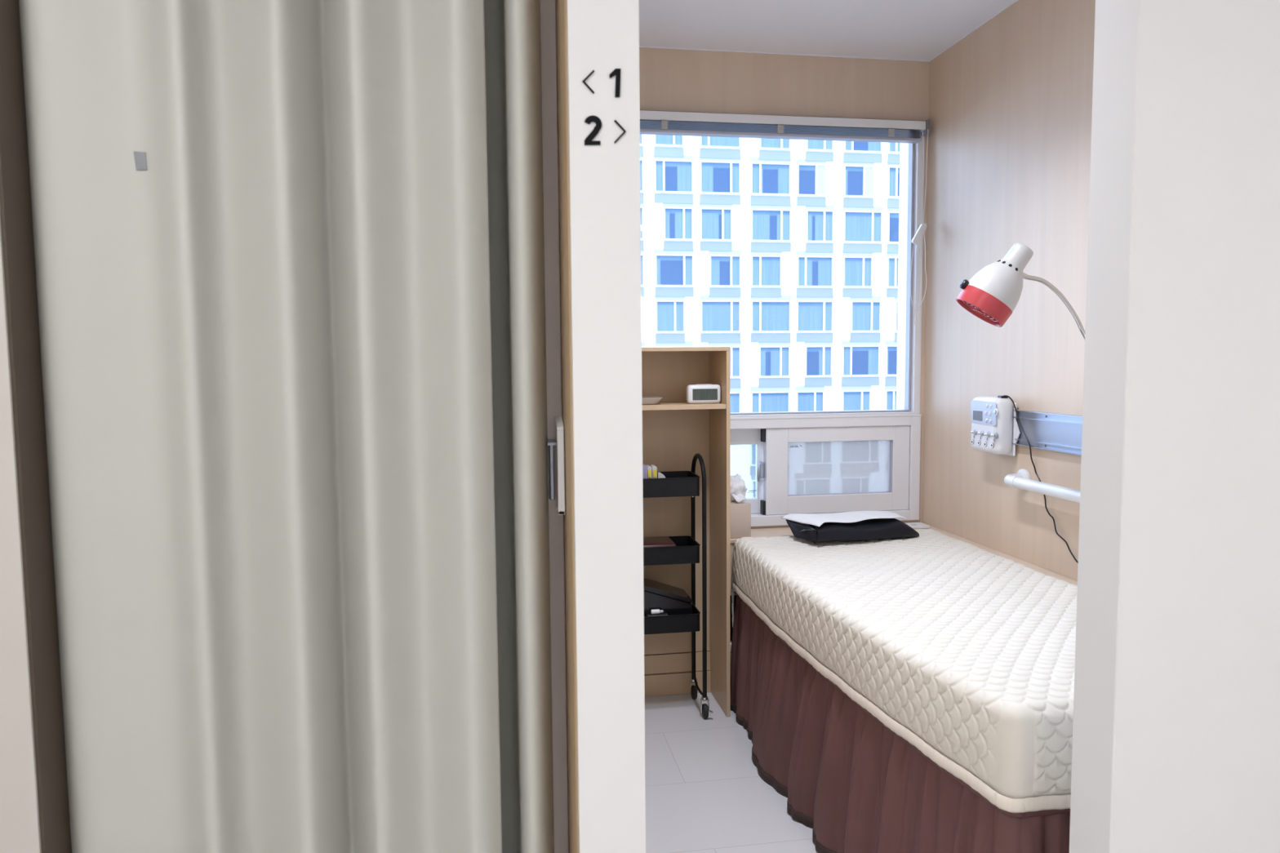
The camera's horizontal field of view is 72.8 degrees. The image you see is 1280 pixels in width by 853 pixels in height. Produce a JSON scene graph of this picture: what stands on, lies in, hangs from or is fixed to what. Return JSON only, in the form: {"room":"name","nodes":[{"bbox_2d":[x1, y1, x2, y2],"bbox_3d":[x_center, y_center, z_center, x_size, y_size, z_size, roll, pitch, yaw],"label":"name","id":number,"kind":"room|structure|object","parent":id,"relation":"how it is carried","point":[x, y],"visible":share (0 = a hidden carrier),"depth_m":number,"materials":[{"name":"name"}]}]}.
{"room":"clinic corridor","nodes":[
{"label":"clinic corridor","id":0,"kind":"room"},
{"bbox_2d":[0,213,41,852],"bbox_3d":[-1.535,0.007,1.020,1.496,2.415,0.100,-1,4,-9],"label":"wall","id":1,"kind":"structure","parent":0,"point":[20,825],"depth_m":1.11,"materials":[{"name":"beige paint"}]},
{"bbox_2d":[0,0,71,852],"bbox_3d":[-0.798,0.146,1.183,0.004,2.100,0.156,-1,4,-9],"label":"trim","id":2,"kind":"structure","parent":1,"relation":"attached to","point":[15,203],"depth_m":1.12,"materials":[{"name":"brown"}]},
{"bbox_2d":[566,0,645,852],"bbox_3d":[-0.061,-0.028,1.309,0.096,2.415,0.200,-1,4,-9],"label":"wall","id":3,"kind":"structure","parent":0,"point":[603,35],"depth_m":1.21,"materials":[{"name":"white paint"}]},
{"bbox_2d":[555,0,578,852],"bbox_3d":[-0.109,0.130,1.319,0.003,2.100,0.188,-1,4,-9],"label":"trim","id":4,"kind":"structure","parent":3,"relation":"attached to","point":[561,5],"depth_m":1.27,"materials":[{"name":"brown wood"}]},
{"bbox_2d":[582,68,620,97],"bbox_3d":[-0.052,-0.466,1.174,0.052,0.038,0.002,-1,4,-9],"label":"room sign","id":5,"kind":"object","parent":3,"relation":"attached to","point":[616,72],"visible":1,"depth_m":1.18,"materials":[{"name":"black plastic"}]},
{"bbox_2d":[584,115,626,145],"bbox_3d":[-0.047,-0.402,1.180,0.057,0.039,0.003,-1,4,-9],"label":"room sign","id":6,"kind":"object","parent":3,"relation":"attached to","point":[588,140],"visible":1,"depth_m":1.18,"materials":[{"name":"black plastic"}]},
{"bbox_2d":[644,691,817,852],"bbox_3d":[0.261,1.225,1.050,5.000,0.050,5.000,-1,4,-9],"label":"floor","id":7,"kind":"structure","parent":0,"point":[705,792],"depth_m":2.58,"materials":[{"name":"white tile"}]},
{"bbox_2d":[642,453,713,718],"bbox_3d":[0.037,0.570,3.123,0.408,0.941,0.234,-1,4,-9],"label":"trolley","id":8,"kind":"object","parent":7,"relation":"on","point":[675,483],"visible":0.45,"depth_m":3.06,"materials":[{"name":"black metal"}]},
{"bbox_2d":[642,464,648,478],"bbox_3d":[-0.002,0.188,3.055,0.053,0.105,0.055,-1,4,-9],"label":"packet","id":9,"kind":"object","parent":8,"relation":"on","point":[645,468],"visible":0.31,"depth_m":3.03,"materials":[{"name":"purple"}]},
{"bbox_2d":[650,464,657,478],"bbox_3d":[0.049,0.188,3.063,0.017,0.103,0.040,-1,4,-9],"label":"pack","id":10,"kind":"object","parent":8,"relation":"on","point":[654,468],"visible":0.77,"depth_m":3.05,"materials":[{"name":"yellow"}]},
{"bbox_2d":[643,536,675,547],"bbox_3d":[0.006,0.443,3.111,0.227,0.066,0.145,-1,4,-9],"label":"box","id":11,"kind":"object","parent":8,"relation":"on","point":[658,541],"visible":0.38,"depth_m":3.08,"materials":[{"name":"red"}]},
{"bbox_2d":[643,577,694,616],"bbox_3d":[0.034,0.622,3.147,0.306,0.195,0.130,-1,4,-9],"label":"plastic bin","id":12,"kind":"object","parent":8,"relation":"on","point":[672,600],"visible":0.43,"depth_m":3.10,"materials":[{"name":"black"}]},
{"bbox_2d":[642,471,699,497],"bbox_3d":[0.027,0.211,3.101,0.349,0.074,0.177,-1,4,-9],"label":"tray","id":13,"kind":"object","parent":8,"relation":"on","point":[675,483],"depth_m":3.03,"materials":[{"name":"black metal"}]},
{"bbox_2d":[643,535,700,565],"bbox_3d":[0.029,0.451,3.119,0.349,0.070,0.177,-1,4,-9],"label":"tray","id":14,"kind":"object","parent":8,"relation":"on","point":[686,550],"depth_m":3.05,"materials":[{"name":"black metal"}]},
{"bbox_2d":[644,602,700,635],"bbox_3d":[0.031,0.696,3.138,0.349,0.071,0.177,-1,4,-9],"label":"tray","id":15,"kind":"object","parent":8,"relation":"on","point":[671,624],"depth_m":3.06,"materials":[{"name":"black metal"}]},
{"bbox_2d":[641,346,730,716],"bbox_3d":[0.004,0.378,3.137,0.594,1.320,0.256,-1,4,-9],"label":"open shelf","id":16,"kind":"object","parent":7,"relation":"on","point":[674,429],"visible":0.49,"depth_m":3.25,"materials":[{"name":"brown wood"}]},
{"bbox_2d":[642,396,662,404],"bbox_3d":[-0.002,-0.091,3.071,0.158,0.023,0.130,-1,4,-9],"label":"dish","id":17,"kind":"object","parent":16,"relation":"on","point":[646,400],"visible":0.52,"depth_m":3.03,"materials":[{"name":"grey"}]},
{"bbox_2d":[686,383,720,404],"bbox_3d":[0.226,-0.116,3.081,0.120,0.069,0.042,-1,4,-9],"label":"digital clock","id":18,"kind":"object","parent":16,"relation":"on","point":[700,393],"visible":1,"depth_m":3.06,"materials":[{"name":"white plastic"}]},
{"bbox_2d":[730,528,1077,852],"bbox_3d":[0.827,0.762,2.423,0.843,0.643,1.645,-1,4,-9],"label":"bed","id":19,"kind":"object","parent":7,"relation":"on","point":[910,695],"visible":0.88,"depth_m":2.09,"materials":[{"name":"fabric"}]},
{"bbox_2d":[785,518,919,542],"bbox_3d":[0.762,0.360,3.092,0.438,0.064,0.222,-1,4,-9],"label":"cushion","id":20,"kind":"object","parent":19,"relation":"on","point":[877,528],"visible":0.8,"depth_m":3.01,"materials":[{"name":"fabric"}]},
{"bbox_2d":[781,511,907,527],"bbox_3d":[0.755,0.328,3.099,0.444,0.026,0.232,-1,4,-9],"label":"towel","id":21,"kind":"object","parent":20,"relation":"on","point":[818,519],"visible":1,"depth_m":3.10,"materials":[{"name":"fabric"}]},
{"bbox_2d":[730,521,1077,662],"bbox_3d":[0.853,0.767,2.519,0.862,0.617,1.849,-1,4,-9],"label":"wooden ledge","id":22,"kind":"object","parent":7,"relation":"on","point":[780,531],"visible":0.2,"depth_m":3.18,"materials":[{"name":"brown wood"}]},
{"bbox_2d":[730,473,751,537],"bbox_3d":[0.345,0.290,3.231,0.108,0.231,0.115,-1,4,-9],"label":"tissue box","id":23,"kind":"object","parent":22,"relation":"on","point":[740,509],"visible":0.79,"depth_m":3.18,"materials":[{"name":"beige"}]},
{"bbox_2d":[906,522,929,528],"bbox_3d":[1.064,0.384,3.366,0.090,0.012,0.075,-1,4,-9],"label":"paper","id":24,"kind":"object","parent":22,"relation":"on","point":[914,525],"visible":0.67,"depth_m":3.34,"materials":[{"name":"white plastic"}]},
{"bbox_2d":[639,47,929,654],"bbox_3d":[-0.053,-0.183,3.310,2.360,2.415,0.140,-1,4,-9],"label":"wall","id":25,"kind":"structure","parent":0,"point":[680,80],"depth_m":3.26,"materials":[{"name":"brown wood"}]},
{"bbox_2d":[652,110,924,417],"bbox_3d":[0.445,-0.602,3.321,1.324,1.135,0.076,-1,4,-9],"label":"window","id":26,"kind":"structure","parent":25,"relation":"in","point":[913,334],"depth_m":3.41,"materials":[{"name":"white"}]},
{"bbox_2d":[640,110,929,326],"bbox_3d":[0.456,-0.763,3.238,1.306,0.782,0.060,-1,4,-9],"label":"blind","id":27,"kind":"object","parent":26,"relation":"attached to","point":[651,122],"visible":0.97,"depth_m":3.22,"materials":[{"name":"white plastic"}]},
{"bbox_2d":[730,413,921,526],"bbox_3d":[0.450,0.171,3.392,1.324,0.424,0.114,-1,4,-9],"label":"window","id":28,"kind":"structure","parent":25,"relation":"in","point":[820,464],"depth_m":3.40,"materials":[{"name":"white"}]},
{"bbox_2d":[639,0,1014,60],"bbox_3d":[0.236,-1.239,0.884,5.000,0.060,5.050,-1,4,-9],"label":"ceiling","id":29,"kind":"structure","parent":0,"point":[910,29],"depth_m":2.97,"materials":[{"name":"paint"}]},
{"bbox_2d":[896,0,1095,581],"bbox_3d":[1.316,-0.141,2.618,0.120,2.415,2.150,-1,4,-9],"label":"wall","id":30,"kind":"structure","parent":0,"point":[1010,116],"depth_m":2.85,"materials":[{"name":"brown wood"}]},
{"bbox_2d":[639,0,1017,62],"bbox_3d":[0.546,-1.318,2.280,1.460,0.004,1.910,-1,4,-9],"label":"trim","id":31,"kind":"structure","parent":30,"relation":"attached to","point":[1015,1],"depth_m":3.21,"materials":[{"name":"paint"}]},
{"bbox_2d":[1004,468,1079,503],"bbox_3d":[1.278,0.209,2.264,0.081,0.066,1.114,-1,4,-9],"label":"grab bar","id":32,"kind":"object","parent":30,"relation":"attached to","point":[1021,480],"visible":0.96,"depth_m":2.59,"materials":[{"name":"white plastic"}]},
{"bbox_2d":[1012,409,1082,455],"bbox_3d":[1.312,0.046,2.225,0.019,0.111,1.250,-1,4,-9],"label":"rail","id":33,"kind":"object","parent":30,"relation":"attached to","point":[1061,433],"visible":0.22,"depth_m":2.63,"materials":[{"name":"silver metal"}]},
{"bbox_2d":[969,395,1020,456],"bbox_3d":[1.161,-0.005,2.868,0.091,0.196,0.183,-1,4,-9],"label":"controller","id":34,"kind":"object","parent":33,"relation":"attached to","point":[994,429],"visible":1,"depth_m":2.81,"materials":[{"name":"white plastic"}]},
{"bbox_2d":[1003,395,1078,563],"bbox_3d":[1.257,0.183,2.548,0.035,0.529,0.584,-1,5,-12],"label":"power cord","id":35,"kind":"object","parent":34,"relation":"hanging from","point":[1050,515],"visible":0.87,"depth_m":2.70,"materials":[{"name":"black plastic"}]},
{"bbox_2d":[955,242,1084,339],"bbox_3d":[1.073,-0.235,2.319,0.454,0.502,0.167,0,4,4],"label":"heat lamp","id":36,"kind":"object","parent":33,"relation":"attached to","point":[992,295],"visible":0.77,"depth_m":2.26,"materials":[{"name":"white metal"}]},
{"bbox_2d":[960,299,997,321],"bbox_3d":[0.906,-0.308,2.312,0.106,0.073,0.131,-1,4,-9],"label":"grille","id":37,"kind":"object","parent":36,"relation":"attached to","point":[986,310],"depth_m":2.26,"materials":[{"name":"red plastic"}]},
{"bbox_2d":[1069,0,1279,852],"bbox_3d":[1.701,-0.061,1.544,1.946,2.415,0.100,-1,4,-9],"label":"wall","id":38,"kind":"structure","parent":0,"point":[1176,725],"depth_m":1.37,"materials":[{"name":"white paint"}]},
{"label":"outside","id":39,"kind":"structure","parent":0,"visible":0},
{"bbox_3d":[1.172,13.102,57.075,100.000,0.400,70.000,-1,4,-9],"label":"street","id":40,"kind":"object","parent":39,"visible":0},
{"bbox_2d":[640,133,900,497],"bbox_3d":[0.344,-12.861,66.029,50.300,50.000,12.220,-1,4,-9],"label":"office building","id":41,"kind":"structure","parent":40,"relation":"on","point":[782,254],"depth_m":61.74,"materials":[{"name":"grey"}]},
{"bbox_2d":[640,164,642,190],"bbox_3d":[-0.396,-17.102,59.560,1.122,1.818,0.010,-1,4,-9],"label":"curtain","id":42,"kind":"object","parent":41,"relation":"hanging from","point":[641,165],"depth_m":59.63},
{"bbox_2d":[640,258,643,284],"bbox_3d":[-0.167,-10.686,60.086,0.748,1.778,0.010,-1,4,-9],"label":"curtain","id":43,"kind":"object","parent":41,"relation":"hanging from","point":[642,260],"depth_m":60.13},
{"bbox_2d":[656,258,660,284],"bbox_3d":[1.278,-10.736,60.318,0.286,1.816,0.010,-1,4,-9],"label":"curtain","id":44,"kind":"object","parent":41,"relation":"hanging from","point":[658,260],"depth_m":60.31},
{"bbox_2d":[655,164,662,191],"bbox_3d":[1.329,-17.128,59.840,0.513,1.796,0.010,-1,4,-9],"label":"curtain","id":45,"kind":"object","parent":41,"relation":"hanging from","point":[659,168],"depth_m":59.83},
{"bbox_2d":[655,134,673,144],"bbox_3d":[1.661,-20.273,59.655,1.238,1.800,0.010,-1,4,-9],"label":"window","id":46,"kind":"structure","parent":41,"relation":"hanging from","point":[660,139],"depth_m":59.70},
{"bbox_2d":[657,304,674,331],"bbox_3d":[1.779,-7.575,60.641,1.228,1.857,0.010,-1,4,-9],"label":"curtain","id":47,"kind":"object","parent":41,"relation":"hanging from","point":[665,313],"depth_m":60.64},
{"bbox_2d":[665,211,669,238],"bbox_3d":[1.889,-13.943,60.174,0.329,1.842,0.010,-1,4,-9],"label":"curtain","id":48,"kind":"object","parent":41,"relation":"hanging from","point":[667,213],"depth_m":60.17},
{"bbox_2d":[675,135,682,145],"bbox_3d":[2.655,-20.294,59.816,0.536,1.800,0.010,-1,4,-9],"label":"curtain","id":49,"kind":"object","parent":41,"relation":"hanging from","point":[678,139],"depth_m":59.86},
{"bbox_2d":[675,212,683,239],"bbox_3d":[2.705,-13.960,60.306,0.568,1.842,0.010,-1,4,-9],"label":"curtain","id":50,"kind":"object","parent":41,"relation":"hanging from","point":[678,215],"depth_m":60.30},
{"bbox_2d":[675,304,683,331],"bbox_3d":[2.779,-7.596,60.802,0.558,1.857,0.010,-1,4,-9],"label":"curtain","id":51,"kind":"object","parent":41,"relation":"hanging from","point":[679,308],"depth_m":60.80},
{"bbox_2d":[677,164,692,191],"bbox_3d":[3.084,-17.165,60.124,1.033,1.796,0.010,-1,4,-9],"label":"curtain","id":52,"kind":"object","parent":41,"relation":"hanging from","point":[684,171],"depth_m":60.12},
{"bbox_2d":[684,258,692,284],"bbox_3d":[3.397,-10.780,60.661,0.525,1.816,0.010,-1,4,-9],"label":"curtain","id":53,"kind":"object","parent":41,"relation":"hanging from","point":[688,262],"depth_m":60.65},
{"bbox_2d":[684,212,692,239],"bbox_3d":[3.357,-13.974,60.412,0.511,1.842,0.010,-1,4,-9],"label":"curtain","id":54,"kind":"object","parent":41,"relation":"hanging from","point":[688,215],"depth_m":60.40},
{"bbox_2d":[701,136,707,146],"bbox_3d":[4.460,-20.329,60.108,0.467,1.795,0.010,-1,4,-9],"label":"curtain","id":55,"kind":"object","parent":41,"relation":"hanging from","point":[704,139],"depth_m":60.15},
{"bbox_2d":[701,165,713,191],"bbox_3d":[4.669,-17.202,60.380,0.856,1.804,0.010,-1,4,-9],"label":"curtain","id":56,"kind":"object","parent":41,"relation":"hanging from","point":[707,171],"depth_m":60.37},
{"bbox_2d":[701,213,719,239],"bbox_3d":[4.899,-13.997,60.662,1.245,1.825,0.010,-1,4,-9],"label":"curtain","id":57,"kind":"object","parent":41,"relation":"hanging from","point":[709,221],"depth_m":60.65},
{"bbox_2d":[711,259,719,285],"bbox_3d":[5.277,-10.805,60.966,0.635,1.787,0.010,-1,4,-9],"label":"curtain","id":58,"kind":"object","parent":41,"relation":"hanging from","point":[714,263],"depth_m":60.97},
{"bbox_2d":[702,304,730,331],"bbox_3d":[5.380,-7.653,61.223,2.085,1.863,0.010,-1,4,-9],"label":"curtain","id":59,"kind":"object","parent":41,"relation":"hanging from","point":[715,317],"depth_m":61.22,"materials":[{"name":"fabric"}]},
{"bbox_2d":[709,136,739,146],"bbox_3d":[5.861,-20.359,60.335,2.132,1.795,0.010,-1,4,-9],"label":"curtain","id":60,"kind":"object","parent":41,"relation":"hanging from","point":[714,141],"depth_m":60.36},
{"bbox_2d":[724,213,730,239],"bbox_3d":[6.112,-14.023,60.858,0.521,1.825,0.010,-1,4,-9],"label":"curtain","id":61,"kind":"object","parent":41,"relation":"hanging from","point":[726,215],"depth_m":60.85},
{"bbox_2d":[730,395,739,413],"bbox_3d":[6.037,-1.218,61.820,2.161,1.863,0.010,-1,4,-9],"label":"window","id":62,"kind":"structure","parent":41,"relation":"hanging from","point":[735,400],"depth_m":61.91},
{"bbox_2d":[732,350,739,376],"bbox_3d":[6.812,-4.476,61.699,0.532,1.829,0.010,-1,4,-9],"label":"curtain","id":63,"kind":"object","parent":41,"relation":"hanging from","point":[735,353],"depth_m":61.70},
{"bbox_2d":[732,304,739,331],"bbox_3d":[6.777,-7.683,61.449,0.506,1.863,0.010,-1,4,-9],"label":"curtain","id":64,"kind":"object","parent":41,"relation":"hanging from","point":[735,308],"depth_m":61.44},
{"bbox_2d":[732,259,739,285],"bbox_3d":[6.756,-10.836,61.206,0.559,1.787,0.010,-1,4,-9],"label":"curtain","id":65,"kind":"object","parent":41,"relation":"hanging from","point":[735,263],"depth_m":61.20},
{"bbox_2d":[732,166,739,192],"bbox_3d":[6.679,-17.244,60.706,0.531,1.804,0.010,-1,4,-9],"label":"curtain","id":66,"kind":"object","parent":41,"relation":"hanging from","point":[735,170],"depth_m":60.70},
{"bbox_2d":[751,444,755,464],"bbox_3d":[8.479,1.931,62.459,0.905,1.573,0.010,-1,4,-9],"label":"curtain","id":67,"kind":"object","parent":41,"relation":"hanging from","point":[753,446],"depth_m":62.41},
{"bbox_2d":[751,167,759,193],"bbox_3d":[8.119,-17.270,60.939,0.536,1.795,0.010,-1,4,-9],"label":"curtain","id":68,"kind":"object","parent":41,"relation":"hanging from","point":[755,171],"depth_m":60.94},
{"bbox_2d":[752,395,759,412],"bbox_3d":[8.267,-1.266,62.181,0.498,1.864,0.010,-1,4,-9],"label":"window","id":69,"kind":"structure","parent":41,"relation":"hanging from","point":[755,398],"depth_m":62.15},
{"bbox_2d":[752,305,759,331],"bbox_3d":[8.229,-7.700,61.685,0.522,1.837,0.010,-1,4,-9],"label":"curtain","id":70,"kind":"object","parent":41,"relation":"hanging from","point":[755,308],"depth_m":61.68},
{"bbox_2d":[752,260,759,285],"bbox_3d":[8.196,-10.869,61.439,0.519,1.793,0.010,-1,4,-9],"label":"curtain","id":71,"kind":"object","parent":41,"relation":"hanging from","point":[755,263],"depth_m":61.43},
{"bbox_2d":[752,213,769,239],"bbox_3d":[8.535,-14.067,61.251,1.270,1.812,0.010,-1,4,-9],"label":"curtain","id":72,"kind":"object","parent":41,"relation":"hanging from","point":[761,222],"depth_m":61.25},
{"bbox_2d":[760,350,765,376],"bbox_3d":[8.770,-4.512,62.016,0.393,1.818,0.010,-1,4,-9],"label":"curtain","id":73,"kind":"object","parent":41,"relation":"hanging from","point":[762,353],"depth_m":62.02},
{"bbox_2d":[760,260,780,285],"bbox_3d":[9.268,-10.892,61.612,1.412,1.793,0.010,-1,4,-9],"label":"curtain","id":74,"kind":"object","parent":41,"relation":"hanging from","point":[770,269],"depth_m":61.61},
{"bbox_2d":[760,137,780,147],"bbox_3d":[9.166,-20.398,60.872,1.460,1.735,0.010,-1,4,-9],"label":"curtain","id":75,"kind":"object","parent":41,"relation":"hanging from","point":[765,143],"depth_m":60.91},
{"bbox_2d":[760,395,788,412],"bbox_3d":[9.663,-1.295,62.407,2.091,1.864,0.010,-1,4,-9],"label":"window","id":76,"kind":"structure","parent":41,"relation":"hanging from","point":[769,403],"depth_m":62.38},
{"bbox_2d":[770,350,779,376],"bbox_3d":[9.688,-4.532,62.164,0.684,1.818,0.010,-1,4,-9],"label":"curtain","id":77,"kind":"object","parent":41,"relation":"hanging from","point":[775,354],"depth_m":62.15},
{"bbox_2d":[760,305,789,331],"bbox_3d":[9.642,-7.729,61.914,2.101,1.837,0.010,-1,4,-9],"label":"curtain","id":78,"kind":"object","parent":41,"relation":"hanging from","point":[773,317],"depth_m":61.91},
{"bbox_2d":[777,214,780,239],"bbox_3d":[9.825,-14.094,61.459,0.266,1.812,0.010,-1,4,-9],"label":"curtain","id":79,"kind":"object","parent":41,"relation":"hanging from","point":[778,215],"depth_m":61.46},
{"bbox_2d":[777,168,789,194],"bbox_3d":[10.139,-17.312,61.266,0.828,1.795,0.010,-1,4,-9],"label":"curtain","id":80,"kind":"object","parent":41,"relation":"hanging from","point":[783,173],"depth_m":61.26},
{"bbox_2d":[782,350,788,375],"bbox_3d":[10.413,-4.547,62.282,0.544,1.818,0.010,-1,4,-9],"label":"curtain","id":81,"kind":"object","parent":41,"relation":"hanging from","point":[784,353],"depth_m":62.27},
{"bbox_2d":[782,214,790,239],"bbox_3d":[10.350,-14.105,61.544,0.558,1.812,0.010,-1,4,-9],"label":"curtain","id":82,"kind":"object","parent":41,"relation":"hanging from","point":[785,218],"depth_m":61.53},
{"bbox_2d":[782,138,789,148],"bbox_3d":[10.255,-20.421,61.048,0.507,1.735,0.010,-1,4,-9],"label":"curtain","id":83,"kind":"object","parent":41,"relation":"hanging from","point":[785,141],"depth_m":61.08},
{"bbox_2d":[798,259,804,285],"bbox_3d":[11.523,-10.959,61.975,0.496,1.833,0.010,-1,4,-9],"label":"curtain","id":84,"kind":"object","parent":41,"relation":"hanging from","point":[801,262],"depth_m":61.97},
{"bbox_2d":[797,395,813,411],"bbox_3d":[11.979,-1.340,62.782,1.256,1.857,0.010,-1,4,-9],"label":"window","id":85,"kind":"structure","parent":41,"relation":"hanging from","point":[805,402],"depth_m":62.75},
{"bbox_2d":[806,260,812,285],"bbox_3d":[12.099,-10.971,62.069,0.431,1.833,0.010,-1,4,-9],"label":"curtain","id":86,"kind":"object","parent":41,"relation":"hanging from","point":[809,263],"depth_m":62.06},
{"bbox_2d":[807,214,812,240],"bbox_3d":[12.083,-14.155,61.824,0.362,1.838,0.010,-1,4,-9],"label":"curtain","id":87,"kind":"object","parent":41,"relation":"hanging from","point":[809,216],"depth_m":61.82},
{"bbox_2d":[798,306,822,330],"bbox_3d":[12.239,-7.761,62.336,1.902,1.791,0.010,-1,4,-9],"label":"curtain","id":88,"kind":"object","parent":41,"relation":"hanging from","point":[810,317],"depth_m":62.34,"materials":[{"name":"fabric"}]},
{"bbox_2d":[807,139,823,149],"bbox_3d":[12.413,-20.474,61.397,1.227,1.750,0.010,-1,4,-9],"label":"curtain","id":89,"kind":"object","parent":41,"relation":"hanging from","point":[811,144],"depth_m":61.43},
{"bbox_2d":[815,395,822,411],"bbox_3d":[12.992,-1.361,62.946,0.556,1.857,0.010,-1,4,-9],"label":"window","id":90,"kind":"structure","parent":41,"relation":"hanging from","point":[819,398],"depth_m":62.92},
{"bbox_2d":[814,214,823,240],"bbox_3d":[12.784,-14.169,61.937,0.625,1.838,0.010,-1,4,-9],"label":"curtain","id":91,"kind":"object","parent":41,"relation":"hanging from","point":[819,219],"depth_m":61.93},
{"bbox_2d":[818,350,822,375],"bbox_3d":[13.060,-4.600,62.710,0.287,1.814,0.010,-1,4,-9],"label":"curtain","id":92,"kind":"object","parent":41,"relation":"hanging from","point":[820,352],"depth_m":62.70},
{"bbox_2d":[817,260,831,285],"bbox_3d":[13.263,-10.995,62.257,1.034,1.833,0.010,-1,4,-9],"label":"curtain","id":93,"kind":"object","parent":41,"relation":"hanging from","point":[824,267],"depth_m":62.24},
{"bbox_2d":[824,350,831,375],"bbox_3d":[13.568,-4.611,62.792,0.503,1.814,0.010,-1,4,-9],"label":"curtain","id":94,"kind":"object","parent":41,"relation":"hanging from","point":[827,353],"depth_m":62.79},
{"bbox_2d":[824,306,831,330],"bbox_3d":[13.563,-7.789,62.550,0.540,1.791,0.010,-1,4,-9],"label":"curtain","id":95,"kind":"object","parent":41,"relation":"hanging from","point":[828,309],"depth_m":62.53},
{"bbox_2d":[825,214,832,240],"bbox_3d":[13.486,-14.184,62.051,0.558,1.838,0.010,-1,4,-9],"label":"curtain","id":96,"kind":"object","parent":41,"relation":"hanging from","point":[828,218],"depth_m":62.05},
{"bbox_2d":[825,140,832,150],"bbox_3d":[13.393,-20.494,61.555,0.518,1.750,0.010,-1,4,-9],"label":"curtain","id":97,"kind":"object","parent":41,"relation":"hanging from","point":[828,144],"depth_m":61.59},
{"bbox_2d":[844,169,847,195],"bbox_3d":[14.729,-17.427,62.007,0.194,1.832,0.010,-1,4,-9],"label":"curtain","id":98,"kind":"object","parent":41,"relation":"hanging from","point":[846,171],"depth_m":62.00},
{"bbox_2d":[843,349,850,375],"bbox_3d":[14.999,-4.657,63.023,0.529,1.846,0.010,-1,4,-9],"label":"curtain","id":99,"kind":"object","parent":41,"relation":"hanging from","point":[846,353],"depth_m":63.02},
{"bbox_2d":[844,141,851,150],"bbox_3d":[14.827,-20.518,61.788,0.488,1.738,0.010,-1,4,-9],"label":"curtain","id":100,"kind":"object","parent":41,"relation":"hanging from","point":[847,144],"depth_m":61.82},
{"bbox_2d":[843,394,861,410],"bbox_3d":[15.468,-1.401,63.347,1.378,1.833,0.010,-1,4,-9],"label":"window","id":101,"kind":"structure","parent":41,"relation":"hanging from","point":[851,402],"depth_m":63.32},
{"bbox_2d":[844,261,862,286],"bbox_3d":[15.385,-11.014,62.602,1.392,1.782,0.010,-1,4,-9],"label":"curtain","id":102,"kind":"object","parent":41,"relation":"hanging from","point":[853,270],"depth_m":62.59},
{"bbox_2d":[844,216,871,241],"bbox_3d":[15.683,-14.208,62.408,2.049,1.793,0.010,-1,4,-9],"label":"curtain","id":103,"kind":"object","parent":41,"relation":"hanging from","point":[857,228],"depth_m":62.41,"materials":[{"name":"fabric"}]},
{"bbox_2d":[852,305,871,330],"bbox_3d":[16.048,-7.855,62.951,1.450,1.820,0.010,-1,4,-9],"label":"curtain","id":104,"kind":"object","parent":41,"relation":"hanging from","point":[861,314],"depth_m":62.95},
{"bbox_2d":[862,394,869,410],"bbox_3d":[16.531,-1.424,63.519,0.537,1.833,0.010,-1,4,-9],"label":"window","id":105,"kind":"structure","parent":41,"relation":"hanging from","point":[865,397],"depth_m":63.49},
{"bbox_2d":[864,261,871,286],"bbox_3d":[16.455,-11.037,62.775,0.536,1.782,0.010,-1,4,-9],"label":"curtain","id":106,"kind":"object","parent":41,"relation":"hanging from","point":[867,264],"depth_m":62.78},
{"bbox_2d":[867,349,878,374],"bbox_3d":[17.026,-4.699,63.351,0.789,1.846,0.010,-1,4,-9],"label":"curtain","id":107,"kind":"object","parent":41,"relation":"hanging from","point":[873,354],"depth_m":63.35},
{"bbox_2d":[867,142,880,151],"bbox_3d":[16.776,-20.559,62.103,0.971,1.738,0.010,-1,4,-9],"label":"curtain","id":108,"kind":"object","parent":41,"relation":"hanging from","point":[872,146],"depth_m":62.14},
{"bbox_2d":[872,305,879,330],"bbox_3d":[17.154,-7.879,63.130,0.553,1.820,0.010,-1,4,-9],"label":"curtain","id":109,"kind":"object","parent":41,"relation":"hanging from","point":[876,308],"depth_m":63.13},
{"bbox_2d":[873,216,880,241],"bbox_3d":[17.106,-14.238,62.638,0.594,1.793,0.010,-1,4,-9],"label":"curtain","id":110,"kind":"object","parent":41,"relation":"hanging from","point":[877,220],"depth_m":62.63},
{"bbox_2d":[886,394,893,409],"bbox_3d":[18.337,-1.452,63.812,0.510,1.813,0.010,-1,4,-9],"label":"window","id":111,"kind":"structure","parent":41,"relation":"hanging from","point":[889,397],"depth_m":63.78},
{"bbox_2d":[888,261,894,286],"bbox_3d":[18.260,-11.092,63.066,0.495,1.816,0.010,-1,4,-9],"label":"curtain","id":112,"kind":"object","parent":41,"relation":"hanging from","point":[891,264],"depth_m":63.05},
{"bbox_2d":[888,171,895,196],"bbox_3d":[18.178,-17.470,62.567,0.513,1.774,0.010,-1,4,-9],"label":"curtain","id":113,"kind":"object","parent":41,"relation":"hanging from","point":[891,174],"depth_m":62.56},
{"bbox_2d":[896,261,898,286],"bbox_3d":[19.055,-11.108,63.195,0.876,1.816,0.010,-1,4,-9],"label":"curtain","id":114,"kind":"object","parent":41,"relation":"hanging from","point":[896,261],"depth_m":63.13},
{"bbox_3d":[-0.037,-1.072,1.183,1.558,0.315,0.100,-1,4,-9],"label":"wall","id":115,"kind":"structure","parent":0,"visible":0},
{"bbox_2d":[18,0,568,852],"bbox_3d":[-0.476,0.132,1.270,0.742,2.088,0.189,-1,4,-9],"label":"curtain","id":116,"kind":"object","parent":115,"relation":"in","point":[297,262],"depth_m":1.21,"materials":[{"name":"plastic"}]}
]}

